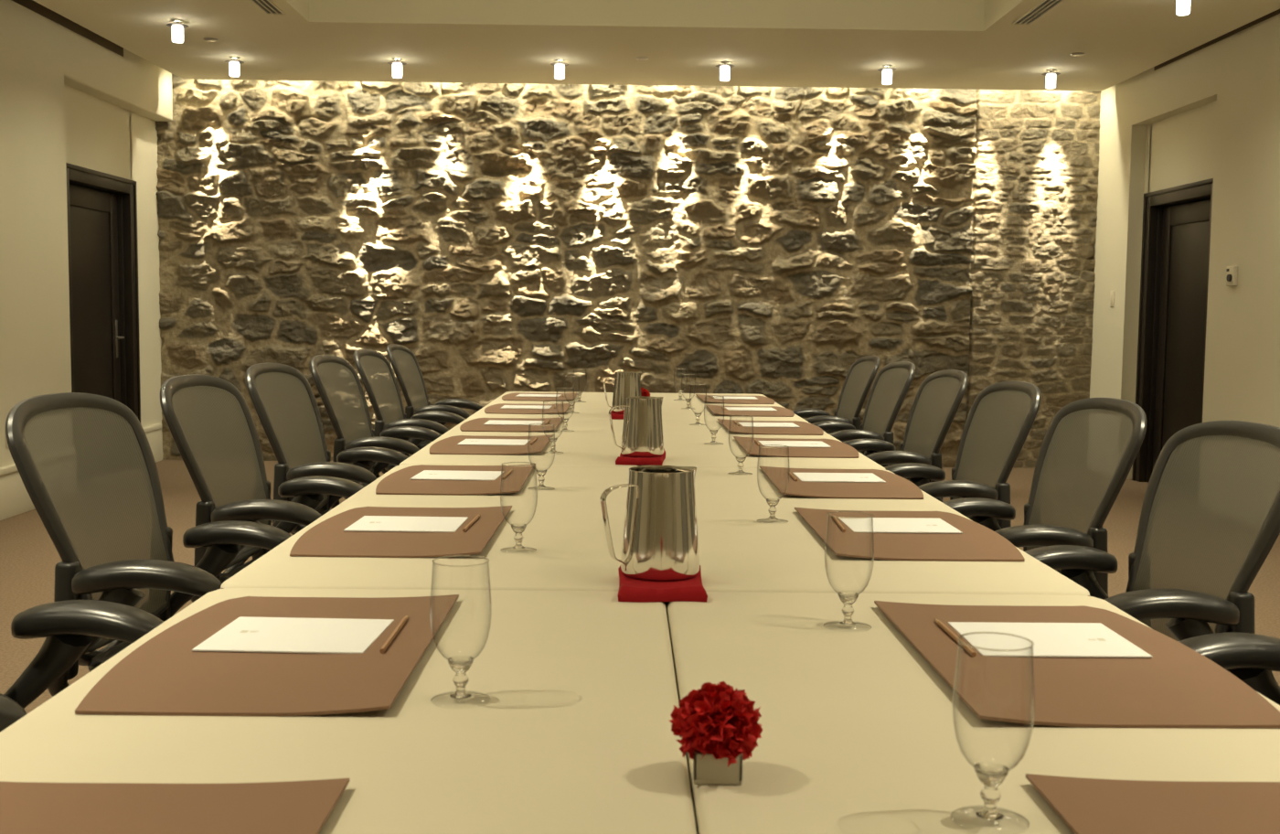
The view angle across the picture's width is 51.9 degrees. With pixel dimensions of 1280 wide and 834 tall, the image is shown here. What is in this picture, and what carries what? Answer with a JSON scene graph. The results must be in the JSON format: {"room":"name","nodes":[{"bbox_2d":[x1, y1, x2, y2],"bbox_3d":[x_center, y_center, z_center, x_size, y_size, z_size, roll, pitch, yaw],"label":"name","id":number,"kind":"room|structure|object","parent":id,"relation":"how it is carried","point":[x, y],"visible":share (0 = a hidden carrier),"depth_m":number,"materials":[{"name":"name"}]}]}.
{"room":"conference room","nodes":[
{"label":"conference room","id":0,"kind":"room"},
{"bbox_2d":[0,0,172,467],"bbox_3d":[-3.862,-0.771,3.718,0.550,3.300,13.620,1,5,-1],"label":"wall","id":1,"kind":"structure","parent":0,"point":[66,97],"depth_m":8.15,"materials":[{"name":"paint"}]},
{"bbox_2d":[11,0,123,56],"bbox_3d":[-3.567,-2.201,3.020,0.014,0.332,12.450,1,5,-1],"label":"trim","id":2,"kind":"structure","parent":1,"relation":"attached to","point":[31,5],"depth_m":8.35,"materials":[{"name":"brown metal"}]},
{"bbox_2d":[0,423,161,520],"bbox_3d":[-3.664,0.735,3.745,0.176,0.298,13.430,1,5,-1],"label":"baseboard","id":3,"kind":"structure","parent":1,"relation":"attached to","point":[15,499],"depth_m":7.66,"materials":[{"name":"paint"}]},
{"bbox_2d":[65,162,140,422],"bbox_3d":[-3.845,-0.638,9.269,0.160,2.152,1.265,1,5,-1],"label":"door","id":4,"kind":"structure","parent":1,"relation":"in","point":[102,246],"depth_m":9.48,"materials":[{"name":"brown wood"}]},
{"bbox_2d":[155,74,1101,468],"bbox_3d":[-0.092,-1.247,10.623,7.944,3.232,0.622,1,5,-1],"label":"wall","id":5,"kind":"structure","parent":0,"point":[768,241],"depth_m":10.40,"materials":[{"name":"stone"}]},
{"bbox_2d":[0,459,1279,714],"bbox_3d":[0.043,0.956,3.990,8.600,0.100,14.200,1,5,-1],"label":"floor","id":6,"kind":"structure","parent":0,"point":[29,557],"depth_m":6.54,"materials":[{"name":"brown carpet"}]},
{"bbox_2d":[0,599,163,732],"bbox_3d":[-0.977,0.533,2.086,0.703,1.022,0.641,1,5,-1],"label":"office chair","id":7,"kind":"object","parent":6,"relation":"on","point":[69,627],"visible":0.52,"depth_m":2.28,"materials":[{"name":"grey"}]},
{"bbox_2d":[5,392,291,696],"bbox_3d":[-0.987,0.462,2.973,0.703,1.022,0.641,1,5,-1],"label":"office chair","id":8,"kind":"object","parent":6,"relation":"on","point":[85,463],"visible":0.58,"depth_m":2.94,"materials":[{"name":"fabric"}]},
{"bbox_2d":[159,373,363,602],"bbox_3d":[-0.992,0.392,3.850,0.703,1.022,0.641,1,5,-1],"label":"office chair","id":9,"kind":"object","parent":6,"relation":"on","point":[211,425],"visible":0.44,"depth_m":3.83,"materials":[{"name":"fabric"}]},
{"bbox_2d":[245,362,408,534],"bbox_3d":[-1.022,0.321,4.737,0.703,1.022,0.641,1,5,0],"label":"office chair","id":10,"kind":"object","parent":6,"relation":"on","point":[284,402],"visible":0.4,"depth_m":4.73,"materials":[{"name":"fabric"}]},
{"bbox_2d":[0,587,696,833],"bbox_3d":[-0.342,0.736,1.380,0.781,0.745,1.802,1,5,-1],"label":"conference table","id":11,"kind":"object","parent":6,"relation":"on","point":[570,731],"visible":0.74,"depth_m":1.46,"materials":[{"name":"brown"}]},
{"bbox_2d":[0,778,349,833],"bbox_3d":[-0.485,0.385,0.993,0.400,0.014,0.620,1,5,-1],"label":"desk pad","id":12,"kind":"object","parent":11,"relation":"on","point":[292,806],"visible":1,"depth_m":1.24,"materials":[{"name":"leather"}]},
{"bbox_2d":[74,594,458,715],"bbox_3d":[-0.494,0.317,1.840,0.400,0.014,0.620,1,5,0],"label":"desk pad","id":13,"kind":"object","parent":11,"relation":"on","point":[164,676],"visible":0.9,"depth_m":1.71,"materials":[{"name":"leather"}]},
{"bbox_2d":[192,616,394,653],"bbox_3d":[-0.493,0.313,1.893,0.236,0.003,0.194,1,5,2],"label":"notepad","id":14,"kind":"object","parent":13,"relation":"on","point":[245,634],"visible":1,"depth_m":1.88,"materials":[{"name":"white paper"}]},
{"bbox_2d":[379,615,407,652],"bbox_3d":[-0.352,0.310,1.892,0.007,0.006,0.212,1,5,-1],"label":"pencil","id":15,"kind":"object","parent":13,"relation":"on","point":[402,622],"visible":1,"depth_m":1.86,"materials":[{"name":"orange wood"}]},
{"bbox_2d":[429,554,491,703],"bbox_3d":[-0.218,0.259,1.595,0.074,0.173,0.074,1,5,-1],"label":"water goblet","id":16,"kind":"object","parent":11,"relation":"on","point":[460,665],"visible":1,"depth_m":1.59,"materials":[{"name":"clear glass"}]},
{"bbox_2d":[429,561,491,661],"bbox_3d":[-0.217,0.236,1.594,0.074,0.125,0.074,1,5,-1],"label":"bowl","id":17,"kind":"object","parent":16,"relation":"on","point":[457,658],"depth_m":1.59,"materials":[{"name":"clear glass"}]},
{"bbox_2d":[618,565,707,602],"bbox_3d":[0.036,0.277,2.259,0.148,0.038,0.215,1,5,-1],"label":"folded napkin","id":18,"kind":"object","parent":11,"relation":"on","point":[631,590],"visible":0.79,"depth_m":2.17,"materials":[{"name":"red fabric"}]},
{"bbox_2d":[600,465,699,580],"bbox_3d":[0.029,0.185,2.302,0.139,0.188,0.168,3,5,32],"label":"water pitcher","id":19,"kind":"object","parent":18,"relation":"on","point":[660,536],"visible":1,"depth_m":2.26,"materials":[{"name":"silver metal"}]},
{"bbox_2d":[309,354,441,508],"bbox_3d":[-1.032,0.248,5.644,0.703,1.022,0.641,1,5,-1],"label":"office chair","id":20,"kind":"object","parent":6,"relation":"on","point":[338,385],"visible":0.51,"depth_m":5.65,"materials":[{"name":"fabric"}]},
{"bbox_2d":[353,348,465,478],"bbox_3d":[-1.047,0.176,6.541,0.703,1.022,0.641,0,5,-2],"label":"office chair","id":21,"kind":"object","parent":6,"relation":"on","point":[378,377],"visible":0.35,"depth_m":6.54,"materials":[{"name":"fabric"}]},
{"bbox_2d":[220,464,631,590],"bbox_3d":[-0.371,0.592,3.185,0.764,0.745,1.807,1,5,-1],"label":"conference table","id":22,"kind":"object","parent":6,"relation":"on","point":[566,529],"visible":0.41,"depth_m":2.56,"materials":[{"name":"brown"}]},
{"bbox_2d":[289,505,511,557],"bbox_3d":[-0.505,0.238,2.827,0.400,0.014,0.620,1,5,0],"label":"desk pad","id":23,"kind":"object","parent":22,"relation":"on","point":[328,538],"visible":0.89,"depth_m":2.71,"materials":[{"name":"leather"}]},
{"bbox_2d":[343,515,468,532],"bbox_3d":[-0.508,0.234,2.879,0.236,0.003,0.194,1,5,1],"label":"notepad","id":24,"kind":"object","parent":23,"relation":"on","point":[367,523],"visible":1,"depth_m":2.87,"materials":[{"name":"white"}]},
{"bbox_2d":[462,514,479,532],"bbox_3d":[-0.367,0.231,2.879,0.007,0.006,0.212,1,5,2],"label":"pencil","id":25,"kind":"object","parent":23,"relation":"on","point":[476,517],"visible":1,"depth_m":2.85,"materials":[{"name":"brown wood"}]},
{"bbox_2d":[375,463,534,495],"bbox_3d":[-0.515,0.169,3.684,0.400,0.014,0.620,1,5,-1],"label":"desk pad","id":26,"kind":"object","parent":22,"relation":"on","point":[399,482],"visible":0.87,"depth_m":3.57,"materials":[{"name":"leather"}]},
{"bbox_2d":[409,469,504,479],"bbox_3d":[-0.517,0.166,3.737,0.236,0.003,0.194,1,5,2],"label":"notepad","id":27,"kind":"object","parent":26,"relation":"on","point":[427,474],"visible":1,"depth_m":3.72,"materials":[{"name":"white"}]},
{"bbox_2d":[500,461,537,549],"bbox_3d":[-0.240,0.179,2.600,0.074,0.173,0.074,4,6,37],"label":"water goblet","id":28,"kind":"object","parent":22,"relation":"on","point":[517,528],"visible":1,"depth_m":2.60,"materials":[{"name":"clear glass"}]},
{"bbox_2d":[527,423,555,489],"bbox_3d":[-0.263,0.106,3.507,0.074,0.173,0.074,2,5,11],"label":"water goblet","id":29,"kind":"object","parent":22,"relation":"on","point":[541,473],"visible":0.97,"depth_m":3.51,"materials":[{"name":"clear glass"}]},
{"bbox_2d":[386,343,483,456],"bbox_3d":[-1.073,0.101,7.487,0.703,1.022,0.641,0,5,-2],"label":"office chair","id":30,"kind":"object","parent":6,"relation":"on","point":[404,363],"visible":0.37,"depth_m":7.50,"materials":[{"name":"fabric"}]},
{"bbox_2d":[399,418,640,467],"bbox_3d":[-0.390,0.450,4.951,0.766,0.745,1.724,1,5,-1],"label":"conference table","id":31,"kind":"object","parent":6,"relation":"on","point":[589,442],"visible":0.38,"depth_m":4.50,"materials":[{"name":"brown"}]},
{"bbox_2d":[429,434,553,455],"bbox_3d":[-0.525,0.093,4.636,0.400,0.014,0.620,1,5,0],"label":"desk pad","id":32,"kind":"object","parent":31,"relation":"on","point":[449,445],"visible":0.89,"depth_m":4.52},
{"bbox_2d":[457,438,529,445],"bbox_3d":[-0.519,0.089,4.689,0.236,0.003,0.194,1,5,1],"label":"notepad","id":33,"kind":"object","parent":32,"relation":"on","point":[467,442],"visible":1,"depth_m":4.67,"materials":[{"name":"white"}]},
{"bbox_2d":[459,416,563,432],"bbox_3d":[-0.534,0.027,5.457,0.400,0.014,0.620,1,5,0],"label":"desk pad","id":34,"kind":"object","parent":31,"relation":"on","point":[477,424],"visible":0.87,"depth_m":5.34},
{"bbox_2d":[483,419,544,425],"bbox_3d":[-0.526,0.024,5.510,0.236,0.003,0.194,1,5,1],"label":"notepad","id":35,"kind":"object","parent":34,"relation":"on","point":[490,421],"visible":0.98,"depth_m":5.49,"materials":[{"name":"white"}]},
{"bbox_2d":[542,400,564,452],"bbox_3d":[-0.291,0.035,4.394,0.074,0.173,0.074,-1,5,-14],"label":"water goblet","id":36,"kind":"object","parent":31,"relation":"on","point":[552,440],"visible":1,"depth_m":4.39,"materials":[{"name":"clear glass"}]},
{"bbox_2d":[555,386,575,431],"bbox_3d":[-0.296,-0.030,5.201,0.074,0.173,0.074,4,6,39],"label":"water goblet","id":37,"kind":"object","parent":31,"relation":"on","point":[564,420],"visible":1,"depth_m":5.20,"materials":[{"name":"clear glass"}]},
{"bbox_2d":[615,448,665,465],"bbox_3d":[0.004,0.123,4.186,0.148,0.038,0.215,1,5,4],"label":"folded napkin","id":38,"kind":"object","parent":31,"relation":"on","point":[624,460],"visible":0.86,"depth_m":4.09,"materials":[{"name":"red fabric"}]},
{"bbox_2d":[608,395,663,457],"bbox_3d":[-0.011,0.030,4.232,0.182,0.188,0.139,-1,5,-18],"label":"water pitcher","id":39,"kind":"object","parent":38,"relation":"on","point":[642,436],"visible":1,"depth_m":4.18,"materials":[{"name":"silver metal"}]},
{"bbox_2d":[467,391,623,420],"bbox_3d":[-0.410,0.302,6.807,0.766,0.745,1.989,1,5,-1],"label":"conference table","id":40,"kind":"object","parent":6,"relation":"on","point":[592,405],"visible":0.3,"depth_m":6.47,"materials":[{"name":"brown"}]},
{"bbox_2d":[484,403,570,414],"bbox_3d":[-0.544,-0.045,6.360,0.400,0.014,0.620,1,5,-1],"label":"desk pad","id":41,"kind":"object","parent":40,"relation":"on","point":[496,408],"visible":0.84,"depth_m":6.24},
{"bbox_2d":[500,405,551,408],"bbox_3d":[-0.554,-0.049,6.413,0.236,0.003,0.194,1,5,0],"label":"notepad","id":42,"kind":"object","parent":41,"relation":"on","point":[504,406],"visible":1,"depth_m":6.38,"materials":[{"name":"white"}]},
{"bbox_2d":[501,392,576,401],"bbox_3d":[-0.554,-0.116,7.247,0.400,0.014,0.620,1,5,0],"label":"desk pad","id":43,"kind":"object","parent":40,"relation":"on","point":[570,395],"visible":0.87,"depth_m":7.11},
{"bbox_2d":[515,394,561,396],"bbox_3d":[-0.563,-0.120,7.300,0.236,0.003,0.194,1,5,2],"label":"notepad","id":44,"kind":"object","parent":43,"relation":"on","point":[518,395],"visible":1,"depth_m":7.28,"materials":[{"name":"white"}]},
{"bbox_2d":[564,375,579,412],"bbox_3d":[-0.318,-0.105,6.138,0.074,0.173,0.074,1,5,6],"label":"water goblet","id":45,"kind":"object","parent":40,"relation":"on","point":[571,403],"visible":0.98,"depth_m":6.14,"materials":[{"name":"clear glass"}]},
{"bbox_2d":[610,410,624,419],"bbox_3d":[-0.063,-0.016,5.915,0.148,0.038,0.215,0,5,-4],"label":"folded napkin","id":46,"kind":"object","parent":40,"relation":"on","point":[614,416],"visible":0.35,"depth_m":5.81,"materials":[{"name":"red fabric"}]},
{"bbox_2d":[603,371,641,414],"bbox_3d":[-0.079,-0.111,5.993,0.182,0.188,0.139,-1,5,-18],"label":"water pitcher","id":47,"kind":"object","parent":46,"relation":"on","point":[626,383],"visible":0.75,"depth_m":5.95,"materials":[{"name":"silver metal"}]},
{"bbox_2d":[650,393,808,422],"bbox_3d":[0.360,0.309,6.816,0.770,0.745,1.989,1,5,-1],"label":"conference table","id":48,"kind":"object","parent":6,"relation":"on","point":[672,410],"visible":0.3,"depth_m":6.48,"materials":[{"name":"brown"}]},
{"bbox_2d":[681,373,695,408],"bbox_3d":[0.239,-0.125,6.474,0.074,0.173,0.074,-1,5,-19],"label":"water goblet","id":49,"kind":"object","parent":48,"relation":"on","point":[688,400],"visible":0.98,"depth_m":6.47,"materials":[{"name":"clear glass"}]},
{"bbox_2d":[695,394,774,404],"bbox_3d":[0.527,-0.100,7.200,0.400,0.014,0.620,1,5,-1],"label":"desk pad","id":50,"kind":"object","parent":48,"relation":"on","point":[762,400],"visible":0.84,"depth_m":7.07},
{"bbox_2d":[712,395,757,399],"bbox_3d":[0.527,-0.106,7.281,0.236,0.003,0.194,1,5,-1],"label":"notepad","id":51,"kind":"object","parent":50,"relation":"on","point":[725,397],"visible":0.98,"depth_m":7.23,"materials":[{"name":"white"}]},
{"bbox_2d":[705,404,794,416],"bbox_3d":[0.536,-0.033,6.363,0.400,0.014,0.620,1,5,-1],"label":"desk pad","id":52,"kind":"object","parent":48,"relation":"on","point":[781,411],"visible":0.84,"depth_m":6.25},
{"bbox_2d":[724,406,777,410],"bbox_3d":[0.542,-0.039,6.444,0.236,0.003,0.194,0,5,-3],"label":"notepad","id":53,"kind":"object","parent":52,"relation":"on","point":[727,408],"visible":1,"depth_m":6.42,"materials":[{"name":"white"}]},
{"bbox_3d":[0.005,-0.070,6.636,0.049,0.032,0.049,0,5,-6],"label":"flower vase","id":54,"kind":"object","parent":48,"relation":"on","visible":0},
{"bbox_2d":[640,387,650,396],"bbox_3d":[0.004,-0.106,6.632,0.093,0.092,0.094,-2,5,-27],"label":"carnation","id":55,"kind":"object","parent":54,"relation":"in","point":[644,392],"visible":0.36,"depth_m":6.61,"materials":[{"name":"red plant"}]},
{"bbox_2d":[661,420,885,469],"bbox_3d":[0.380,0.458,4.960,0.770,0.745,1.724,1,5,-1],"label":"conference table","id":56,"kind":"object","parent":6,"relation":"on","point":[684,442],"visible":0.18,"depth_m":4.48,"materials":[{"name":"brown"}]},
{"bbox_2d":[689,384,706,424],"bbox_3d":[0.246,-0.053,5.567,0.074,0.173,0.074,3,5,22],"label":"water goblet","id":57,"kind":"object","parent":56,"relation":"on","point":[698,414],"visible":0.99,"depth_m":5.56,"materials":[{"name":"clear glass"}]},
{"bbox_2d":[704,395,724,443],"bbox_3d":[0.268,0.012,4.759,0.074,0.173,0.074,-1,5,-20],"label":"water goblet","id":58,"kind":"object","parent":56,"relation":"on","point":[713,432],"visible":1,"depth_m":4.76,"materials":[{"name":"clear glass"}]},
{"bbox_2d":[717,418,823,435],"bbox_3d":[0.546,0.039,5.464,0.400,0.014,0.620,1,5,-1],"label":"desk pad","id":59,"kind":"object","parent":56,"relation":"on","point":[805,428],"visible":0.88,"depth_m":5.36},
{"bbox_2d":[738,422,799,426],"bbox_3d":[0.542,0.033,5.545,0.236,0.003,0.194,0,5,-2],"label":"notepad","id":60,"kind":"object","parent":59,"relation":"on","point":[746,424],"visible":1,"depth_m":5.53,"materials":[{"name":"white"}]},
{"bbox_2d":[733,436,858,458],"bbox_3d":[0.555,0.103,4.658,0.400,0.014,0.620,1,5,0],"label":"desk pad","id":61,"kind":"object","parent":56,"relation":"on","point":[838,449],"visible":0.86,"depth_m":4.54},
{"bbox_2d":[757,440,831,447],"bbox_3d":[0.556,0.097,4.739,0.236,0.003,0.194,0,5,-2],"label":"notepad","id":62,"kind":"object","parent":61,"relation":"on","point":[791,443],"visible":1,"depth_m":4.73,"materials":[{"name":"white"}]},
{"bbox_2d":[791,355,880,452],"bbox_3d":[0.989,0.144,7.452,0.703,0.987,0.641,0,5,-9],"label":"office chair","id":63,"kind":"object","parent":6,"relation":"on","point":[858,380],"visible":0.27,"depth_m":7.50,"materials":[{"name":"fabric"}]},
{"bbox_2d":[811,361,915,465],"bbox_3d":[0.999,0.213,6.585,0.703,0.987,0.641,0,5,-10],"label":"office chair","id":64,"kind":"object","parent":6,"relation":"on","point":[889,390],"visible":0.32,"depth_m":6.62,"materials":[{"name":"fabric"}]},
{"bbox_2d":[664,467,1090,608],"bbox_3d":[0.399,0.599,3.194,0.772,0.745,1.807,1,5,-1],"label":"conference table","id":65,"kind":"object","parent":6,"relation":"on","point":[740,552],"visible":0.29,"depth_m":2.53,"materials":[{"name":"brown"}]},
{"bbox_2d":[728,415,753,473],"bbox_3d":[0.298,0.083,3.877,0.074,0.173,0.074,-2,5,-25],"label":"water goblet","id":66,"kind":"object","parent":65,"relation":"on","point":[741,459],"visible":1,"depth_m":3.88,"materials":[{"name":"clear glass"}]},
{"bbox_2d":[757,444,789,522],"bbox_3d":[0.304,0.153,3.000,0.074,0.173,0.074,3,5,30],"label":"water goblet","id":67,"kind":"object","parent":65,"relation":"on","point":[772,502],"visible":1,"depth_m":3.00,"materials":[{"name":"clear glass"}]},
{"bbox_2d":[759,465,923,499],"bbox_3d":[0.566,0.180,3.701,0.400,0.014,0.620,1,5,0],"label":"desk pad","id":68,"kind":"object","parent":65,"relation":"on","point":[896,486],"visible":0.88,"depth_m":3.59,"materials":[{"name":"leather"}]},
{"bbox_2d":[792,472,885,482],"bbox_3d":[0.571,0.174,3.783,0.236,0.003,0.194,1,5,-1],"label":"notepad","id":69,"kind":"object","parent":68,"relation":"on","point":[863,477],"visible":1,"depth_m":3.77,"materials":[{"name":"white"}]},
{"bbox_2d":[794,507,1024,561],"bbox_3d":[0.576,0.247,2.854,0.400,0.014,0.620,1,5,-1],"label":"desk pad","id":70,"kind":"object","parent":65,"relation":"on","point":[977,542],"visible":0.9,"depth_m":2.73,"materials":[{"name":"leather"}]},
{"bbox_2d":[832,515,845,532],"bbox_3d":[0.443,0.236,2.931,0.007,0.006,0.212,1,5,2],"label":"pencil","id":71,"kind":"object","parent":70,"relation":"on","point":[841,527],"visible":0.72,"depth_m":2.90,"materials":[{"name":"brown wood"}]},
{"bbox_2d":[838,517,962,533],"bbox_3d":[0.578,0.242,2.935,0.236,0.003,0.194,1,5,-2],"label":"notepad","id":72,"kind":"object","parent":70,"relation":"on","point":[880,525],"visible":0.99,"depth_m":2.92,"materials":[{"name":"white"}]},
{"bbox_2d":[842,369,968,499],"bbox_3d":[1.014,0.290,5.618,0.703,0.987,0.641,0,5,-10],"label":"office chair","id":73,"kind":"object","parent":6,"relation":"on","point":[937,400],"visible":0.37,"depth_m":5.65,"materials":[{"name":"fabric"}]},
{"bbox_2d":[884,380,1041,528],"bbox_3d":[1.025,0.366,4.672,0.703,0.987,0.641,0,5,-11],"label":"office chair","id":74,"kind":"object","parent":6,"relation":"on","point":[999,421],"visible":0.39,"depth_m":4.70,"materials":[{"name":"fabric"}]},
{"bbox_2d":[666,591,1279,833],"bbox_3d":[0.427,0.744,1.390,0.755,0.745,1.802,1,5,-1],"label":"conference table","id":75,"kind":"object","parent":6,"relation":"on","point":[858,734],"visible":0.6,"depth_m":1.48,"materials":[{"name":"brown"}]},
{"bbox_2d":[693,748,742,785],"bbox_3d":[0.079,0.354,1.349,0.049,0.032,0.049,1,5,2],"label":"flower vase","id":76,"kind":"object","parent":75,"relation":"on","point":[707,770],"visible":0.74,"depth_m":1.32,"materials":[{"name":"glass"}]},
{"bbox_2d":[669,681,762,767],"bbox_3d":[0.077,0.317,1.344,0.093,0.092,0.094,3,5,30],"label":"flowers","id":77,"kind":"object","parent":76,"relation":"in","point":[720,720],"visible":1,"depth_m":1.32,"materials":[{"name":"red plant"}]},
{"bbox_2d":[823,511,874,626],"bbox_3d":[0.317,0.233,1.994,0.074,0.173,0.074,-1,5,-19],"label":"water goblet","id":78,"kind":"object","parent":75,"relation":"on","point":[848,598],"visible":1,"depth_m":1.99,"materials":[{"name":"clear glass"}]},
{"bbox_2d":[824,514,874,594],"bbox_3d":[0.317,0.210,1.992,0.074,0.125,0.074,-1,5,-18],"label":"bowl","id":79,"kind":"object","parent":78,"relation":"on","point":[840,592],"depth_m":1.99,"materials":[{"name":"clear glass"}]},
{"bbox_2d":[950,631,1034,831],"bbox_3d":[0.330,0.294,1.231,0.074,0.173,0.074,-2,5,-32],"label":"water goblet","id":80,"kind":"object","parent":75,"relation":"on","point":[991,774],"visible":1,"depth_m":1.23,"materials":[{"name":"clear glass"}]},
{"bbox_2d":[952,640,1034,773],"bbox_3d":[0.331,0.272,1.229,0.074,0.125,0.074,-2,5,-32],"label":"bowl","id":81,"kind":"object","parent":80,"relation":"on","point":[986,767],"depth_m":1.23,"materials":[{"name":"clear glass"}]},
{"bbox_2d":[874,600,1279,728],"bbox_3d":[0.587,0.329,1.833,0.400,0.014,0.620,1,5,-1],"label":"desk pad","id":82,"kind":"object","parent":75,"relation":"on","point":[1178,686],"visible":0.86,"depth_m":1.70,"materials":[{"name":"leather"}]},
{"bbox_2d":[934,618,976,656],"bbox_3d":[0.455,0.318,1.910,0.008,0.006,0.212,0,5,-2],"label":"pencil","id":83,"kind":"object","parent":82,"relation":"on","point":[940,624],"visible":1,"depth_m":1.89,"materials":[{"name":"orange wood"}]},
{"bbox_2d":[948,621,1151,657],"bbox_3d":[0.590,0.323,1.914,0.236,0.003,0.194,1,5,-1],"label":"notepad","id":84,"kind":"object","parent":82,"relation":"on","point":[1049,639],"visible":1,"depth_m":1.90,"materials":[{"name":"white"}]},
{"bbox_2d":[1025,773,1279,833],"bbox_3d":[0.596,0.393,1.030,0.400,0.014,0.620,1,5,-1],"label":"desk pad","id":85,"kind":"object","parent":75,"relation":"on","point":[1087,805],"visible":1,"depth_m":1.27,"materials":[{"name":"leather"}]},
{"bbox_2d":[942,397,1146,595],"bbox_3d":[1.026,0.440,3.745,0.703,0.987,0.641,0,5,-11],"label":"office chair","id":86,"kind":"object","parent":6,"relation":"on","point":[1090,447],"visible":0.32,"depth_m":3.77,"materials":[{"name":"fabric"}]},
{"bbox_2d":[1024,420,1279,640],"bbox_3d":[1.040,0.506,2.927,0.703,0.987,0.641,0,5,-11],"label":"office chair","id":87,"kind":"object","parent":6,"relation":"on","point":[1210,518],"visible":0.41,"depth_m":2.95,"materials":[{"name":"fabric"}]},
{"bbox_2d":[1177,632,1279,704],"bbox_3d":[1.049,0.576,2.050,0.703,0.987,0.641,0,5,-10],"label":"office chair","id":88,"kind":"object","parent":6,"relation":"on","point":[1253,658],"visible":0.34,"depth_m":2.27,"materials":[{"name":"grey"}]},
{"bbox_2d":[32,0,1279,91],"bbox_3d":[0.078,-2.284,3.731,8.400,0.500,14.200,1,5,-1],"label":"ceiling","id":89,"kind":"structure","parent":0,"point":[930,44],"depth_m":8.32,"materials":[{"name":"beige paint"}]},
{"bbox_2d":[166,20,189,42],"bbox_3d":[-2.807,-2.340,7.978,0.132,0.128,0.132,1,5,-1],"label":"ceiling light","id":90,"kind":"object","parent":89,"relation":"attached to","point":[177,29],"visible":1,"depth_m":7.95,"materials":[{"name":"glass"}]},
{"bbox_2d":[203,37,218,42],"bbox_3d":[-2.777,-2.439,8.502,0.090,0.012,0.090,1,5,-1],"label":"sprinkler cover","id":91,"kind":"object","parent":89,"relation":"attached to","point":[211,39],"visible":1,"depth_m":8.48,"materials":[{"name":"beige metal"}]},
{"bbox_2d":[224,56,244,76],"bbox_3d":[-2.820,-2.432,9.134,0.132,0.128,0.132,1,5,-1],"label":"ceiling light","id":92,"kind":"object","parent":89,"relation":"attached to","point":[234,65],"visible":1,"depth_m":9.11,"materials":[{"name":"glass"}]},
{"bbox_2d":[249,0,285,14],"bbox_3d":[-2.122,-2.214,5.748,0.110,0.009,4.000,1,5,-1],"label":"ceiling vent","id":93,"kind":"object","parent":89,"relation":"in","point":[267,6],"visible":1,"depth_m":7.57,"materials":[{"name":"metal"}]},
{"bbox_2d":[387,58,406,78],"bbox_3d":[-1.685,-2.418,9.118,0.132,0.128,0.132,1,5,-1],"label":"ceiling light","id":94,"kind":"object","parent":89,"relation":"attached to","point":[397,66],"visible":1,"depth_m":9.09,"materials":[{"name":"glass"}]},
{"bbox_2d":[550,59,568,79],"bbox_3d":[-0.556,-2.404,9.092,0.132,0.128,0.132,1,5,-1],"label":"ceiling light","id":95,"kind":"object","parent":89,"relation":"attached to","point":[560,66],"visible":1,"depth_m":9.06,"materials":[{"name":"silver metal"}]},
{"bbox_2d":[715,61,734,81],"bbox_3d":[0.588,-2.391,9.090,0.132,0.128,0.132,1,5,-1],"label":"ceiling light","id":96,"kind":"object","parent":89,"relation":"attached to","point":[724,73],"visible":1,"depth_m":9.06,"materials":[{"name":"glass"}]},
{"bbox_2d":[877,64,896,85],"bbox_3d":[1.723,-2.384,9.159,0.132,0.128,0.132,1,5,-1],"label":"ceiling light","id":97,"kind":"object","parent":89,"relation":"attached to","point":[887,72],"visible":1,"depth_m":9.13,"materials":[{"name":"glass"}]},
{"bbox_2d":[1012,0,1065,24],"bbox_3d":[2.283,-2.170,5.801,0.110,0.009,4.000,1,5,-1],"label":"ceiling vent","id":98,"kind":"object","parent":89,"relation":"in","point":[1044,6],"visible":1,"depth_m":7.47,"materials":[{"name":"metal"}]},
{"bbox_2d":[1041,69,1060,88],"bbox_3d":[2.894,-2.379,9.252,0.132,0.128,0.132,1,5,-1],"label":"ceiling light","id":99,"kind":"object","parent":89,"relation":"attached to","point":[1050,77],"visible":1,"depth_m":9.23,"materials":[{"name":"silver metal"}]},
{"bbox_2d":[1175,0,1190,15],"bbox_3d":[2.879,-2.196,6.959,0.132,0.128,0.132,1,5,-1],"label":"ceiling light","id":100,"kind":"object","parent":89,"relation":"attached to","point":[1183,6],"visible":1,"depth_m":6.94,"materials":[{"name":"glass"}]},
{"bbox_2d":[1089,13,1279,479],"bbox_3d":[3.982,-0.692,3.811,0.560,3.300,13.620,1,5,-1],"label":"wall","id":101,"kind":"structure","parent":0,"point":[1212,112],"depth_m":8.35,"materials":[{"name":"paint"}]},
{"bbox_2d":[1109,290,1114,306],"bbox_3d":[3.624,-0.907,10.087,0.011,0.120,0.074,1,5,-1],"label":"light switch","id":102,"kind":"object","parent":101,"relation":"attached to","point":[1112,293],"visible":1,"depth_m":10.07,"materials":[{"name":"beige plastic"}]},
{"bbox_2d":[1131,178,1213,481],"bbox_3d":[3.796,-0.539,9.197,0.160,2.132,1.197,1,5,-1],"label":"door","id":103,"kind":"structure","parent":101,"relation":"in","point":[1176,232],"depth_m":9.44,"materials":[{"name":"brown wood"}]},
{"bbox_2d":[1153,9,1279,70],"bbox_3d":[3.728,-2.128,3.107,0.014,0.332,12.450,1,5,-1],"label":"trim","id":104,"kind":"structure","parent":101,"relation":"attached to","point":[1276,12],"depth_m":8.28,"materials":[{"name":"brown metal"}]},
{"bbox_2d":[1226,266,1237,286],"bbox_3d":[3.632,-0.867,8.077,0.042,0.120,0.100,1,5,-1],"label":"thermostat","id":105,"kind":"object","parent":101,"relation":"attached to","point":[1232,272],"visible":1,"depth_m":8.05,"materials":[{"name":"beige plastic"}]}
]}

